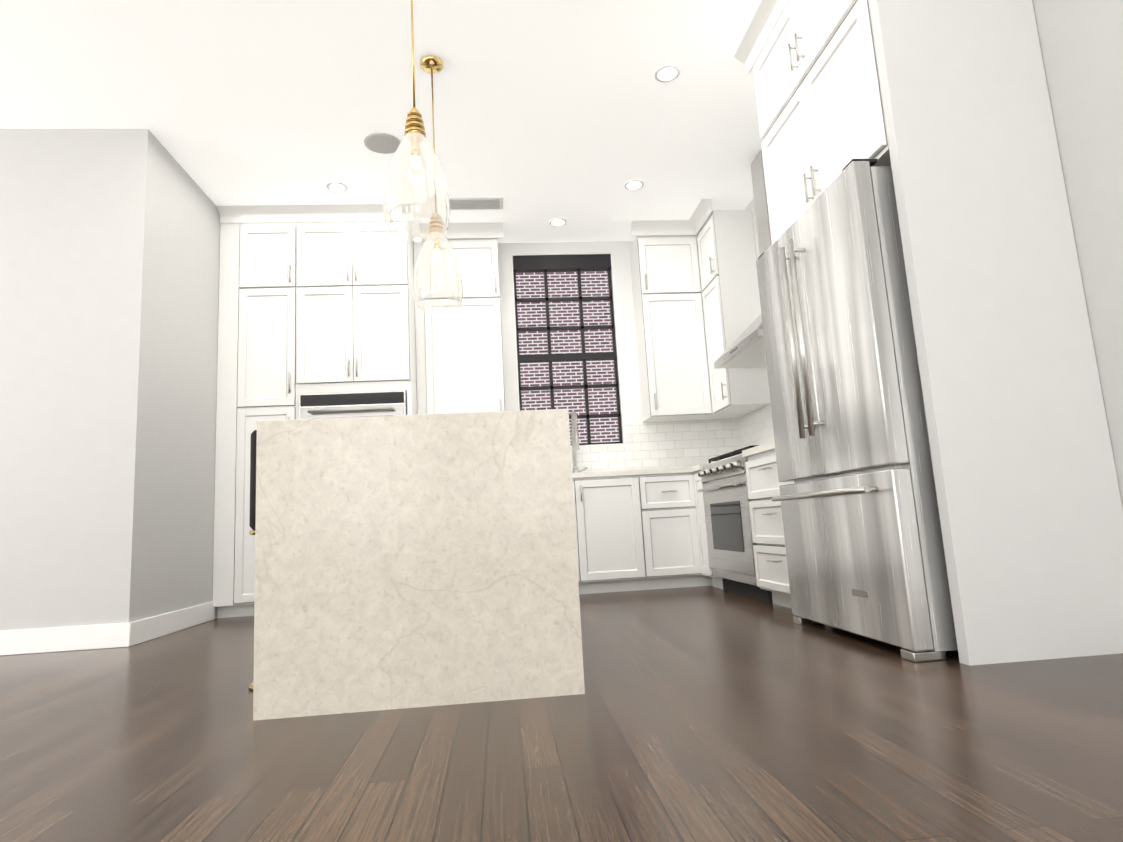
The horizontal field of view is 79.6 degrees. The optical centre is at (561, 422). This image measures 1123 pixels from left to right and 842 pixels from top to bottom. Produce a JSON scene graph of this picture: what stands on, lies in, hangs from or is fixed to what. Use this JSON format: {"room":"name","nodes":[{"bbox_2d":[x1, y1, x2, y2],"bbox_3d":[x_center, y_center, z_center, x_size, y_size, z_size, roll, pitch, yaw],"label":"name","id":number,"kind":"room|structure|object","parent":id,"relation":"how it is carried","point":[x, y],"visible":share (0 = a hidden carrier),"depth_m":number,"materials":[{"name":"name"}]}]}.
{"room":"kitchen","nodes":[
{"label":"kitchen","id":0,"kind":"room"},
{"bbox_2d":[0,129,219,630],"bbox_3d":[-4.572,-0.071,4.637,4.050,3.100,1.790,-2,-9,-5],"label":"wall","id":1,"kind":"structure","parent":0,"point":[109,269],"depth_m":4.00,"materials":[{"name":"paint"}]},
{"bbox_2d":[0,621,135,655],"bbox_3d":[-4.404,1.257,3.530,4.065,0.130,0.018,-2,-9,-5],"label":"baseboard","id":2,"kind":"structure","parent":1,"relation":"attached to","point":[61,639],"depth_m":3.68,"materials":[{"name":"paint"}]},
{"bbox_2d":[136,601,214,643],"bbox_3d":[-2.440,1.260,4.281,0.014,0.130,1.090,-2,-9,-5],"label":"baseboard","id":3,"kind":"structure","parent":1,"relation":"attached to","point":[150,628],"depth_m":4.20,"materials":[{"name":"paint"}]},
{"bbox_2d":[0,0,789,242],"bbox_3d":[-0.754,-2.421,1.281,11.200,0.120,10.290,-2,-9,-5],"label":"ceiling","id":4,"kind":"structure","parent":0,"point":[576,115],"depth_m":3.99,"materials":[{"name":"paint"}]},
{"bbox_2d":[327,182,347,192],"bbox_3d":[-1.665,-1.744,5.000,0.150,0.007,0.150,-2,-9,-5],"label":"recessed light","id":5,"kind":"object","parent":4,"relation":"in","point":[338,187],"visible":1,"depth_m":4.99,"materials":[{"name":"paint"}]},
{"bbox_2d":[364,133,400,153],"bbox_3d":[-1.187,-1.849,4.470,0.240,0.011,0.240,-2,-9,-5],"label":"ceiling speaker","id":6,"kind":"object","parent":4,"relation":"attached to","point":[383,143],"visible":0.85,"depth_m":4.45,"materials":[{"name":"paint"}]},
{"bbox_2d":[383,0,449,241],"bbox_3d":[-0.601,-1.440,2.732,0.256,1.397,0.256,-2,-9,-5],"label":"pendant light","id":7,"kind":"object","parent":4,"relation":"hanging from","point":[415,140],"visible":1,"depth_m":2.62,"materials":[{"name":"clear glass"}]},
{"bbox_2d":[413,55,462,311],"bbox_3d":[-0.681,-1.300,3.627,0.256,1.397,0.256,-2,-9,-5],"label":"pendant light","id":8,"kind":"object","parent":4,"relation":"hanging from","point":[431,64],"visible":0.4,"depth_m":3.54,"materials":[{"name":"clear glass"}]},
{"bbox_2d":[439,197,502,209],"bbox_3d":[-0.714,-1.739,5.359,0.500,0.015,0.200,-2,-9,-5],"label":"ceiling vent","id":9,"kind":"object","parent":4,"relation":"in","point":[476,203],"visible":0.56,"depth_m":5.34,"materials":[{"name":"metal"}]},
{"bbox_2d":[549,218,566,225],"bbox_3d":[-0.030,-1.718,5.782,0.150,0.007,0.150,-2,-9,-5],"label":"recessed light","id":10,"kind":"object","parent":4,"relation":"in","point":[558,222],"visible":1,"depth_m":5.77,"materials":[{"name":"paint"}]},
{"bbox_2d":[624,180,643,189],"bbox_3d":[0.562,-1.837,5.214,0.150,0.007,0.150,-2,-9,-5],"label":"recessed light","id":11,"kind":"object","parent":4,"relation":"in","point":[634,184],"visible":1,"depth_m":5.21,"materials":[{"name":"paint"}]},
{"bbox_2d":[654,65,679,81],"bbox_3d":[0.617,-2.033,3.929,0.150,0.007,0.150,-2,-9,-5],"label":"recessed light","id":12,"kind":"object","parent":4,"relation":"in","point":[667,73],"visible":1,"depth_m":3.92,"materials":[{"name":"paint"}]},
{"bbox_2d":[0,586,1122,841],"bbox_3d":[-0.696,0.956,2.137,11.200,0.100,13.000,-2,-9,-5],"label":"floor","id":13,"kind":"structure","parent":0,"point":[704,714],"depth_m":1.64,"materials":[{"name":"brown wood"}]},
{"bbox_2d":[212,216,239,617],"bbox_3d":[-2.530,-0.036,5.366,0.142,3.020,0.697,-2,-9,-5],"label":"filler panel","id":14,"kind":"object","parent":13,"relation":"on","point":[228,364],"depth_m":5.01,"materials":[{"name":"white paint"}]},
{"bbox_2d":[248,430,256,689],"bbox_3d":[-0.934,0.517,2.722,0.548,0.964,0.475,-2,-9,-5],"label":"bar stool","id":15,"kind":"object","parent":13,"relation":"on","point":[252,522],"visible":0.12,"depth_m":2.55,"materials":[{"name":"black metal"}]},
{"bbox_2d":[236,216,298,616],"bbox_3d":[-2.246,-0.047,5.393,0.429,3.020,0.697,-2,-9,-5],"label":"tall cabinet","id":16,"kind":"object","parent":13,"relation":"on","point":[267,390],"depth_m":5.13,"materials":[{"name":"white paint"}]},
{"bbox_2d":[253,409,584,720],"bbox_3d":[-0.531,0.559,2.996,1.015,0.920,1.700,-2,-9,-5],"label":"kitchen island","id":17,"kind":"object","parent":13,"relation":"on","point":[412,561],"visible":1,"depth_m":2.14,"materials":[{"name":"stone"}]},
{"bbox_2d":[572,472,635,593],"bbox_3d":[0.117,0.914,5.455,1.077,0.880,0.697,-2,-9,-5],"label":"base cabinet","id":18,"kind":"object","parent":13,"relation":"on","point":[605,542],"depth_m":5.15,"materials":[{"name":"white paint"}]},
{"bbox_2d":[628,468,695,590],"bbox_3d":[0.787,0.882,5.490,0.505,0.880,0.757,-2,-9,-5],"label":"base cabinet","id":19,"kind":"object","parent":13,"relation":"on","point":[641,529],"depth_m":5.19,"materials":[{"name":"white paint"}]},
{"bbox_2d":[572,468,683,475],"bbox_3d":[0.255,0.453,5.534,2.814,0.040,0.707,-2,-9,-5],"label":"countertop","id":20,"kind":"structure","parent":19,"relation":"on","point":[662,469],"depth_m":5.21,"materials":[{"name":"beige stone"}]},
{"bbox_2d":[571,411,586,472],"bbox_3d":[0.156,0.183,5.740,0.130,0.563,0.268,-2,-9,-5],"label":"pull-down faucet","id":21,"kind":"object","parent":20,"relation":"on","point":[575,437],"visible":1,"depth_m":5.79,"materials":[{"name":"silver metal"}]},
{"bbox_2d":[692,464,704,467],"bbox_3d":[1.358,0.337,5.177,0.677,0.040,0.227,-2,-9,-5],"label":"countertop","id":22,"kind":"structure","parent":19,"relation":"on","point":[700,465],"depth_m":5.04,"materials":[{"name":"beige stone"}]},
{"bbox_2d":[688,468,722,588],"bbox_3d":[1.365,0.794,5.121,0.712,0.880,0.257,-2,-9,-5],"label":"base cabinet","id":23,"kind":"object","parent":13,"relation":"on","point":[705,576],"depth_m":5.15,"materials":[{"name":"white paint"}]},
{"bbox_2d":[697,445,772,602],"bbox_3d":[1.397,0.670,4.553,0.712,0.952,0.894,-2,-9,-5],"label":"gas range","id":24,"kind":"object","parent":13,"relation":"on","point":[729,530],"visible":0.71,"depth_m":4.45,"materials":[{"name":"silver metal"}]},
{"bbox_2d":[742,441,793,608],"bbox_3d":[1.491,0.561,3.755,0.703,0.920,0.714,-2,-9,-5],"label":"base cabinet","id":25,"kind":"object","parent":13,"relation":"on","point":[767,529],"visible":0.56,"depth_m":3.84,"materials":[{"name":"white paint"}]},
{"bbox_2d":[756,159,957,661],"bbox_3d":[1.455,-0.034,2.962,0.822,1.862,0.993,-2,-9,-5],"label":"refrigerator","id":26,"kind":"object","parent":13,"relation":"on","point":[865,553],"visible":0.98,"depth_m":2.63,"materials":[{"name":"silver metal"}]},
{"bbox_2d":[498,241,740,472],"bbox_3d":[-1.105,-0.065,5.967,11.200,3.100,0.220,-2,-9,-5],"label":"wall","id":27,"kind":"structure","parent":0,"point":[667,444],"depth_m":6.04,"materials":[{"name":"white paint"}]},
{"bbox_2d":[296,216,416,407],"bbox_3d":[-1.652,-0.874,5.575,0.855,1.399,0.697,-2,-9,-5],"label":"upper cabinet","id":28,"kind":"object","parent":27,"relation":"attached to","point":[314,299],"depth_m":5.24,"materials":[{"name":"white paint"}]},
{"bbox_2d":[299,390,406,418],"bbox_3d":[-1.583,0.343,5.304,0.790,1.080,0.677,-2,-9,-5],"label":"wall oven","id":29,"kind":"object","parent":28,"relation":"in","point":[351,404],"visible":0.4,"depth_m":5.10,"materials":[{"name":"silver metal"}]},
{"bbox_2d":[413,222,504,414],"bbox_3d":[-0.850,-0.810,5.774,0.767,1.707,0.429,-2,-9,-5],"label":"upper cabinet","id":30,"kind":"object","parent":27,"relation":"attached to","point":[459,359],"visible":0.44,"depth_m":5.64,"materials":[{"name":"white paint"}]},
{"bbox_2d":[511,254,624,446],"bbox_3d":[0.049,-0.656,6.102,0.930,1.780,0.099,-2,-9,-5],"label":"window","id":31,"kind":"structure","parent":27,"relation":"in","point":[578,264],"depth_m":6.13,"materials":[{"name":"paint"}]},
{"bbox_2d":[630,198,770,421],"bbox_3d":[1.124,-0.921,5.770,0.927,1.707,0.817,-2,-9,-5],"label":"upper cabinet","id":32,"kind":"object","parent":27,"relation":"attached to","point":[697,305],"visible":1,"depth_m":5.75,"materials":[{"name":"white paint"}]},
{"bbox_2d":[738,0,1122,507],"bbox_3d":[2.131,-0.966,1.185,0.200,3.100,10.040,-2,-9,-5],"label":"wall","id":33,"kind":"structure","parent":0,"point":[1081,43],"depth_m":2.42,"materials":[{"name":"paint"}]},
{"bbox_2d":[714,150,771,368],"bbox_3d":[1.415,-1.204,4.846,0.500,1.456,0.900,-2,-9,-5],"label":"range hood","id":34,"kind":"object","parent":33,"relation":"attached to","point":[745,348],"visible":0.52,"depth_m":4.82,"materials":[{"name":"silver metal"}]},
{"bbox_2d":[734,0,890,243],"bbox_3d":[1.433,-1.572,3.195,0.749,1.222,1.156,-2,-9,-5],"label":"upper cabinet","id":35,"kind":"object","parent":33,"relation":"attached to","point":[821,118],"visible":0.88,"depth_m":3.12,"materials":[{"name":"white paint"}]},
{"bbox_2d":[869,0,1122,665],"bbox_3d":[1.584,-0.735,2.514,0.647,3.100,0.050,-2,-9,-5],"label":"wall","id":36,"kind":"structure","parent":0,"point":[1030,508],"depth_m":2.42,"materials":[{"name":"paint"}]},
{"label":"outside","id":37,"kind":"structure","parent":0,"visible":0},
{"bbox_2d":[516,271,618,443],"bbox_3d":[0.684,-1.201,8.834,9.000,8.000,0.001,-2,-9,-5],"label":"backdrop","id":38,"kind":"structure","parent":37,"point":[566,313],"depth_m":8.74,"materials":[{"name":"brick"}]}
]}

